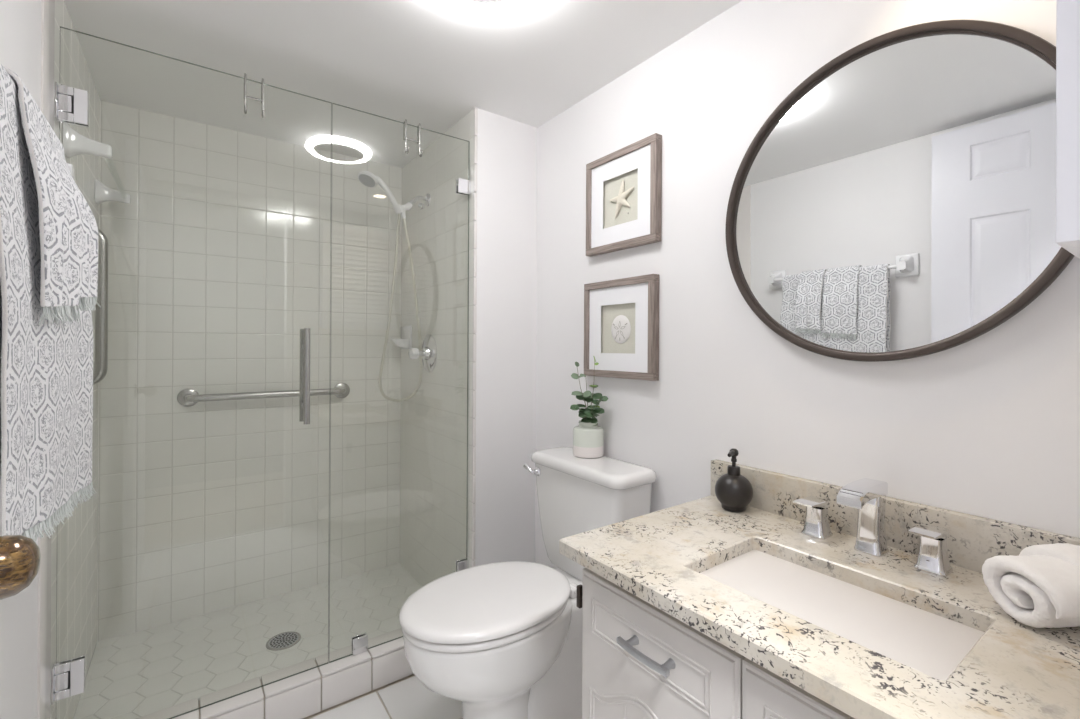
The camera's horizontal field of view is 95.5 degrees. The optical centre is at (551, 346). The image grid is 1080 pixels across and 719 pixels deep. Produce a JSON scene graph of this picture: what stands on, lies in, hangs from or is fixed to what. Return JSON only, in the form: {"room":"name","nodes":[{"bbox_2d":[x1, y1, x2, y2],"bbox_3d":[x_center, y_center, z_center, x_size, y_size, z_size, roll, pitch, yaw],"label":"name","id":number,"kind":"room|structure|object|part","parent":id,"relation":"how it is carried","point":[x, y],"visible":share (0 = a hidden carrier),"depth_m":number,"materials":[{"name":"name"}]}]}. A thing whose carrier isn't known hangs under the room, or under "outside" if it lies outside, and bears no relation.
{"room":"bathroom","nodes":[
{"label":"bathroom","id":0,"kind":"room"},
{"bbox_2d":[0,535,40,599],"bbox_3d":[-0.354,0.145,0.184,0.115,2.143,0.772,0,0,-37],"label":"door knob","id":1,"kind":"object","parent":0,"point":[20,556],"depth_m":0.46,"materials":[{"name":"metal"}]},
{"bbox_2d":[0,0,99,718],"bbox_3d":[-1.009,0.175,0.798,0.100,2.300,2.783,0,0,-37],"label":"wall","id":2,"kind":"structure","parent":0,"point":[73,543],"depth_m":1.37,"materials":[{"name":"paint"}]},
{"bbox_2d":[37,0,54,718],"bbox_3d":[-1.258,0.124,1.215,0.014,2.200,0.118,0,0,-37],"label":"trim","id":3,"kind":"structure","parent":2,"relation":"attached to","point":[47,6],"depth_m":1.20,"materials":[{"name":"paint"}]},
{"bbox_2d":[0,62,95,542],"bbox_3d":[-0.856,-0.039,0.824,0.085,0.712,0.517,0,0,-37],"label":"bath towel","id":4,"kind":"object","parent":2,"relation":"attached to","point":[46,369],"visible":0.71,"depth_m":0.73,"materials":[{"name":"grey fabric"}]},
{"bbox_2d":[4,67,80,324],"bbox_3d":[-0.824,-0.218,0.778,0.100,0.372,0.160,0,0,-37],"label":"hand towel","id":5,"kind":"object","parent":4,"relation":"on","point":[59,217],"visible":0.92,"depth_m":0.76,"materials":[{"name":"grey fabric"}]},
{"bbox_2d":[47,121,100,310],"bbox_3d":[-0.908,-0.233,0.900,0.110,0.343,0.128,0,0,-37],"label":"hand towel","id":6,"kind":"object","parent":4,"relation":"hanging from","point":[88,277],"visible":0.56,"depth_m":0.91,"materials":[{"name":"grey fabric"}]},
{"bbox_2d":[67,163,74,180],"bbox_3d":[-0.896,-0.385,0.802,0.080,0.105,0.729,0,0,-37],"label":"towel bar","id":7,"kind":"object","parent":2,"relation":"attached to","point":[70,166],"visible":0.02,"depth_m":1.07,"materials":[{"name":"white ceramic"}]},
{"bbox_2d":[63,123,130,203],"bbox_3d":[-1.518,-0.588,1.661,0.100,0.089,0.652,0,0,-37],"label":"shower towel bar","id":8,"kind":"object","parent":2,"relation":"attached to","point":[74,143],"visible":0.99,"depth_m":1.43,"materials":[{"name":"white ceramic"}]},
{"bbox_2d":[93,229,107,384],"bbox_3d":[-1.507,-0.134,1.615,0.070,0.583,0.078,0,0,-37],"label":"grab bar","id":9,"kind":"object","parent":2,"relation":"attached to","point":[101,313],"visible":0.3,"depth_m":1.62,"materials":[{"name":"metal"}]},
{"bbox_2d":[50,26,331,718],"bbox_3d":[-1.042,0.124,1.500,0.680,1.943,0.095,0,0,-37],"label":"shower door","id":10,"kind":"structure","parent":2,"relation":"attached to","point":[71,105],"depth_m":1.32,"materials":[{"name":"clear glass"}]},
{"bbox_2d":[244,73,264,117],"bbox_3d":[-0.941,-0.794,1.555,0.054,0.132,0.051,0,0,-37],"label":"hook","id":11,"kind":"object","parent":10,"relation":"attached to","point":[245,74],"visible":1,"depth_m":1.55,"materials":[{"name":"metal"}]},
{"bbox_3d":[-0.961,-0.794,1.541,0.006,0.132,0.051,0,0,-37],"label":"hook arm","id":12,"kind":"part","parent":11,"relation":"part of","materials":[{"name":"metal"}]},
{"bbox_3d":[-0.922,-0.793,1.569,0.006,0.132,0.051,0,0,-37],"label":"hook arm","id":13,"kind":"part","parent":11,"relation":"part of","materials":[{"name":"metal"}]},
{"bbox_3d":[-0.847,0.099,1.676,0.022,0.317,0.042,0,0,-37],"label":"handle","id":14,"kind":"part","parent":10,"relation":"part of","materials":[{"name":"metal"}]},
{"bbox_3d":[-0.816,0.099,1.634,0.022,0.317,0.042,0,0,-37],"label":"handle","id":15,"kind":"part","parent":10,"relation":"part of","materials":[{"name":"metal"}]},
{"bbox_2d":[74,563,421,718],"bbox_3d":[-1.084,1.251,1.996,1.215,0.150,0.773,0,0,-37],"label":"floor","id":16,"kind":"structure","parent":0,"point":[138,674],"depth_m":1.94,"materials":[{"name":"tile"}]},
{"bbox_2d":[266,631,300,650],"bbox_3d":[-1.067,1.174,1.957,0.124,0.004,0.124,0,0,-37],"label":"floor drain","id":17,"kind":"object","parent":16,"relation":"on","point":[285,640],"visible":1,"depth_m":1.95,"materials":[{"name":"metal"}]},
{"bbox_2d":[97,100,401,641],"bbox_3d":[-1.335,0.150,2.344,1.395,2.250,0.090,0,0,-37],"label":"wall","id":18,"kind":"structure","parent":0,"point":[219,253],"depth_m":2.22,"materials":[{"name":"tile"}]},
{"bbox_2d":[177,383,349,406],"bbox_3d":[-1.293,0.222,2.273,0.703,0.078,0.073,0,0,-37],"label":"grab bar","id":19,"kind":"object","parent":18,"relation":"attached to","point":[188,397],"visible":1,"depth_m":2.19,"materials":[{"name":"metal"}]},
{"bbox_2d":[306,675,461,718],"bbox_3d":[-0.116,1.278,0.948,1.724,0.104,1.956,0,0,-37],"label":"floor","id":20,"kind":"structure","parent":0,"point":[409,698],"depth_m":1.67,"materials":[{"name":"tile"}]},
{"bbox_2d":[136,628,413,718],"bbox_3d":[-0.836,1.173,1.662,1.215,0.148,0.120,0,0,-37],"label":"curb","id":21,"kind":"object","parent":20,"relation":"on","point":[304,695],"visible":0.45,"depth_m":1.63,"materials":[{"name":"tile"}]},
{"bbox_2d":[399,447,656,718],"bbox_3d":[-0.096,0.813,1.549,0.760,0.836,0.490,0,0,-37],"label":"toilet","id":22,"kind":"object","parent":20,"relation":"on","point":[502,640],"visible":0.95,"depth_m":1.47,"materials":[{"name":"ceramic"}]},
{"bbox_3d":[-0.189,0.783,1.480,0.516,0.020,0.384,0,0,-37],"label":"seat","id":23,"kind":"part","parent":22,"relation":"part of","materials":[{"name":"plastic"}]},
{"bbox_3d":[-0.187,0.754,1.481,0.533,0.025,0.394,0,0,-37],"label":"lid","id":24,"kind":"part","parent":22,"relation":"part of","materials":[{"name":"plastic"}]},
{"bbox_3d":[-0.071,0.458,1.814,0.045,0.044,0.056,0,0,-37],"label":"flush lever","id":25,"kind":"part","parent":22,"relation":"part of","materials":[{"name":"silver metal"}]},
{"bbox_2d":[570,356,607,458],"bbox_3d":[0.141,0.214,1.772,0.131,0.363,0.118,0,0,18],"label":"potted plant","id":26,"kind":"object","parent":22,"relation":"on","point":[588,437],"visible":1,"depth_m":1.75,"materials":[{"name":"green plant"}]},
{"bbox_3d":[0.132,0.615,1.717,0.169,0.360,0.460,0,0,-37],"label":"tank","id":27,"kind":"part","parent":22,"relation":"part of","materials":[{"name":"ceramic"}]},
{"bbox_3d":[0.132,0.415,1.716,0.197,0.040,0.490,0,0,-37],"label":"tank lid","id":28,"kind":"part","parent":22,"relation":"part of","materials":[{"name":"ceramic"}]},
{"bbox_2d":[582,550,984,718],"bbox_3d":[0.525,0.844,0.870,0.589,0.770,0.865,0,0,-37],"label":"vanity cabinet","id":29,"kind":"object","parent":20,"relation":"on","point":[640,661],"visible":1,"depth_m":0.86,"materials":[{"name":"wood"}]},
{"bbox_2d":[576,584,582,607],"bbox_3d":[0.076,0.561,1.095,0.030,0.048,0.035,0,0,-37],"label":"paper holder","id":30,"kind":"object","parent":29,"relation":"attached to","point":[579,587],"visible":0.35,"depth_m":1.10,"materials":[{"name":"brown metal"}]},
{"bbox_3d":[0.170,0.556,0.887,0.036,0.017,0.120,0,0,-37],"label":"pull handle","id":31,"kind":"part","parent":29,"relation":"part of","materials":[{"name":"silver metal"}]},
{"bbox_3d":[0.169,0.805,0.916,0.005,0.556,0.297,0,0,-37],"label":"routed molding","id":32,"kind":"part","parent":29,"relation":"part of","materials":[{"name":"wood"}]},
{"bbox_3d":[0.182,0.805,0.915,0.020,0.643,0.379,0,0,-37],"label":"door","id":33,"kind":"part","parent":29,"relation":"part of","materials":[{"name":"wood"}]},
{"bbox_3d":[0.396,0.806,0.610,0.005,0.556,0.295,0,0,-37],"label":"routed molding","id":34,"kind":"part","parent":29,"relation":"part of","materials":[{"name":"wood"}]},
{"bbox_3d":[0.409,0.806,0.609,0.020,0.643,0.377,0,0,-37],"label":"door","id":35,"kind":"part","parent":29,"relation":"part of","materials":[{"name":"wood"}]},
{"bbox_2d":[559,459,1079,718],"bbox_3d":[0.519,0.394,0.892,0.577,0.131,0.911,0,0,-37],"label":"countertop","id":36,"kind":"structure","parent":29,"relation":"on","point":[1015,670],"depth_m":0.86,"materials":[{"name":"beige stone"}]},
{"bbox_2d":[715,448,752,511],"bbox_3d":[0.481,0.349,1.293,0.095,0.160,0.095,0,0,-37],"label":"soap dispenser","id":37,"kind":"object","parent":36,"relation":"on","point":[734,491],"visible":1,"depth_m":1.26,"materials":[{"name":"black ceramic"}]},
{"bbox_2d":[793,496,832,539],"bbox_3d":[0.592,0.388,1.110,0.097,0.084,0.052,0,0,-37],"label":"valve","id":38,"kind":"object","parent":36,"relation":"on","point":[816,525],"visible":1,"depth_m":1.10,"materials":[{"name":"silver metal"}]},
{"bbox_3d":[0.589,0.355,1.108,0.088,0.018,0.043,0,0,-37],"label":"lever","id":39,"kind":"part","parent":38,"relation":"part of","materials":[{"name":"silver metal"}]},
{"bbox_3d":[0.608,0.398,1.122,0.058,0.064,0.052,0,0,-37],"label":"handle","id":40,"kind":"part","parent":38,"relation":"part of","materials":[{"name":"silver metal"}]},
{"bbox_2d":[837,478,888,556],"bbox_3d":[0.642,0.356,1.009,0.136,0.148,0.053,0,0,-37],"label":"faucet spout","id":41,"kind":"object","parent":36,"relation":"on","point":[867,495],"visible":1,"depth_m":1.01,"materials":[{"name":"silver metal"}]},
{"bbox_3d":[0.640,0.299,1.007,0.130,0.034,0.045,0,0,-37],"label":"spout","id":42,"kind":"part","parent":41,"relation":"part of","materials":[{"name":"silver metal"}]},
{"bbox_2d":[908,523,952,576],"bbox_3d":[0.722,0.388,0.935,0.097,0.084,0.052,0,0,-37],"label":"valve","id":43,"kind":"object","parent":36,"relation":"on","point":[932,558],"visible":1,"depth_m":0.93,"materials":[{"name":"silver metal"}]},
{"bbox_3d":[0.719,0.355,0.932,0.088,0.018,0.043,0,0,-37],"label":"lever","id":44,"kind":"part","parent":43,"relation":"part of","materials":[{"name":"silver metal"}]},
{"bbox_3d":[0.738,0.398,0.947,0.058,0.064,0.052,0,0,-37],"label":"handle","id":45,"kind":"part","parent":43,"relation":"part of","materials":[{"name":"silver metal"}]},
{"bbox_2d":[982,543,1079,627],"bbox_3d":[0.792,0.376,0.764,0.151,0.108,0.143,0,0,-9],"label":"rolled towel","id":46,"kind":"object","parent":36,"relation":"on","point":[1039,587],"visible":1,"depth_m":0.75,"materials":[{"name":"white fabric"}]},
{"bbox_2d":[64,0,741,167],"bbox_3d":[-0.380,-1.021,1.323,1.724,0.100,2.883,0,0,-37],"label":"ceiling","id":47,"kind":"structure","parent":0,"point":[429,63],"depth_m":1.64,"materials":[{"name":"paint"}]},
{"bbox_2d":[451,0,522,9],"bbox_3d":[-0.175,-0.955,1.236,0.296,0.030,0.296,0,0,-37],"label":"recessed light","id":48,"kind":"object","parent":47,"relation":"in","point":[475,4],"visible":1,"depth_m":1.35,"materials":[{"name":"white plastic"}]},
{"bbox_3d":[-0.175,-0.955,1.236,0.229,0.030,0.229,0,0,-37],"label":"plate","id":49,"kind":"part","parent":48,"relation":"part of","materials":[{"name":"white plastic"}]},
{"bbox_2d":[400,108,475,586],"bbox_3d":[-0.565,0.179,2.332,0.009,2.300,0.845,0,0,-37],"label":"wall","id":50,"kind":"structure","parent":0,"point":[435,516],"depth_m":2.26,"materials":[{"name":"tile"}]},
{"bbox_2d":[358,171,430,401],"bbox_3d":[-0.731,-0.252,2.268,0.110,1.031,0.343,0,0,44],"label":"shower","id":51,"kind":"object","parent":50,"relation":"attached to","point":[366,178],"visible":1,"depth_m":2.29,"materials":[{"name":"silver metal"}]},
{"bbox_3d":[-0.636,-0.690,2.342,0.104,0.064,0.019,0,0,-37],"label":"shower arm","id":52,"kind":"part","parent":51,"relation":"part of","materials":[{"name":"silver metal"}]},
{"bbox_3d":[-0.621,-0.669,2.341,0.032,0.028,0.032,0,0,-37],"label":"diverter knob","id":53,"kind":"part","parent":51,"relation":"part of","materials":[{"name":"silver metal"}]},
{"bbox_2d":[391,326,411,348],"bbox_3d":[-0.793,-0.047,2.565,0.082,0.120,0.143,0,0,-37],"label":"soap dish","id":54,"kind":"object","parent":50,"relation":"attached to","point":[405,342],"visible":0.97,"depth_m":2.54,"materials":[{"name":"white ceramic"}]},
{"bbox_2d":[391,339,408,347],"bbox_3d":[-0.798,-0.016,2.564,0.075,0.045,0.120,0,0,-37],"label":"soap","id":55,"kind":"object","parent":54,"relation":"on","point":[401,343],"depth_m":2.54,"materials":[{"name":"white ceramic"}]},
{"bbox_3d":[-0.765,-0.047,2.586,0.012,0.120,0.143,0,0,-37],"label":"wall plate","id":56,"kind":"part","parent":54,"relation":"part of","materials":[{"name":"white ceramic"}]},
{"bbox_2d":[408,335,436,371],"bbox_3d":[-0.622,0.034,2.319,0.098,0.180,0.180,0,0,-37],"label":"shower valve","id":57,"kind":"object","parent":50,"relation":"attached to","point":[428,353],"visible":0.99,"depth_m":2.31,"materials":[{"name":"silver metal"}]},
{"bbox_3d":[-0.645,0.034,2.302,0.041,0.053,0.059,0,0,-37],"label":"handle","id":58,"kind":"part","parent":57,"relation":"part of","materials":[{"name":"white metal"}]},
{"bbox_2d":[474,108,536,565],"bbox_3d":[-0.163,0.181,2.133,0.400,2.300,0.050,0,0,-37],"label":"wall","id":59,"kind":"structure","parent":0,"point":[506,192],"depth_m":2.08,"materials":[{"name":"paint"}]},
{"bbox_2d":[329,103,470,662],"bbox_3d":[-0.553,0.128,1.862,0.530,1.943,0.026,0,0,-37],"label":"screen","id":60,"kind":"object","parent":59,"relation":"attached to","point":[359,643],"visible":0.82,"depth_m":1.87,"materials":[{"name":"clear glass"}]},
{"bbox_2d":[403,119,422,156],"bbox_3d":[-0.524,-0.790,1.864,0.060,0.134,0.051,0,0,-37],"label":"hook","id":61,"kind":"object","parent":60,"relation":"attached to","point":[405,138],"visible":1,"depth_m":1.86,"materials":[{"name":"metal"}]},
{"bbox_3d":[-0.546,-0.790,1.848,0.006,0.134,0.051,0,0,-37],"label":"hook arm","id":62,"kind":"part","parent":61,"relation":"part of","materials":[{"name":"metal"}]},
{"bbox_3d":[-0.503,-0.790,1.880,0.006,0.134,0.051,0,0,-37],"label":"hook arm","id":63,"kind":"part","parent":61,"relation":"part of","materials":[{"name":"metal"}]},
{"bbox_2d":[471,108,477,566],"bbox_3d":[-0.312,0.120,1.991,0.014,2.177,0.012,0,0,-37],"label":"trim","id":64,"kind":"structure","parent":59,"relation":"attached to","point":[475,109],"depth_m":1.99,"materials":[{"name":"paint"}]},
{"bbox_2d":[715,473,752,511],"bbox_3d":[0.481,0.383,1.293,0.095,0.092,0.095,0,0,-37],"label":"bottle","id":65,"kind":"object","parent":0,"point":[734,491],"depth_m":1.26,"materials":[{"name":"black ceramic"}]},
{"bbox_2d":[535,0,1079,567],"bbox_3d":[0.545,0.184,1.428,0.100,2.300,1.946,0,0,-37],"label":"wall","id":66,"kind":"structure","parent":0,"point":[987,425],"depth_m":1.34,"materials":[{"name":"paint"}]},
{"bbox_2d":[584,274,658,380],"bbox_3d":[0.238,-0.062,1.735,0.030,0.347,0.347,0,0,-37],"label":"framed picture","id":67,"kind":"object","parent":66,"relation":"attached to","point":[621,316],"visible":0.99,"depth_m":1.71,"materials":[{"name":"grey wood"}]},
{"bbox_2d":[586,133,661,256],"bbox_3d":[0.246,-0.516,1.729,0.030,0.347,0.347,0,0,-37],"label":"framed picture","id":68,"kind":"object","parent":66,"relation":"attached to","point":[624,186],"visible":1,"depth_m":1.71,"materials":[{"name":"grey wood"}]},
{"bbox_2d":[711,459,1079,572],"bbox_3d":[0.740,0.380,1.056,0.026,0.101,0.911,0,0,-37],"label":"backsplash","id":69,"kind":"structure","parent":66,"relation":"attached to","point":[972,540],"depth_m":1.03,"materials":[{"name":"beige stone"}]},
{"bbox_2d":[725,20,1073,361],"bbox_3d":[0.710,-0.322,1.097,0.030,0.712,0.712,0,0,-37],"label":"round mirror","id":70,"kind":"object","parent":66,"relation":"attached to","point":[899,202],"visible":0.95,"depth_m":1.04,"materials":[{"name":"brown metal"}]},
{"bbox_3d":[0.442,0.182,0.203,1.724,2.300,0.100,0,0,-37],"label":"wall","id":71,"kind":"structure","parent":0,"visible":0},
{"bbox_2d":[1055,0,1079,258],"bbox_3d":[0.775,-0.464,0.603,0.516,0.722,0.147,0,0,-37],"label":"upper cabinet","id":72,"kind":"object","parent":71,"relation":"attached to","point":[1067,211],"visible":1,"depth_m":0.50,"materials":[{"name":"paint"}]}
]}

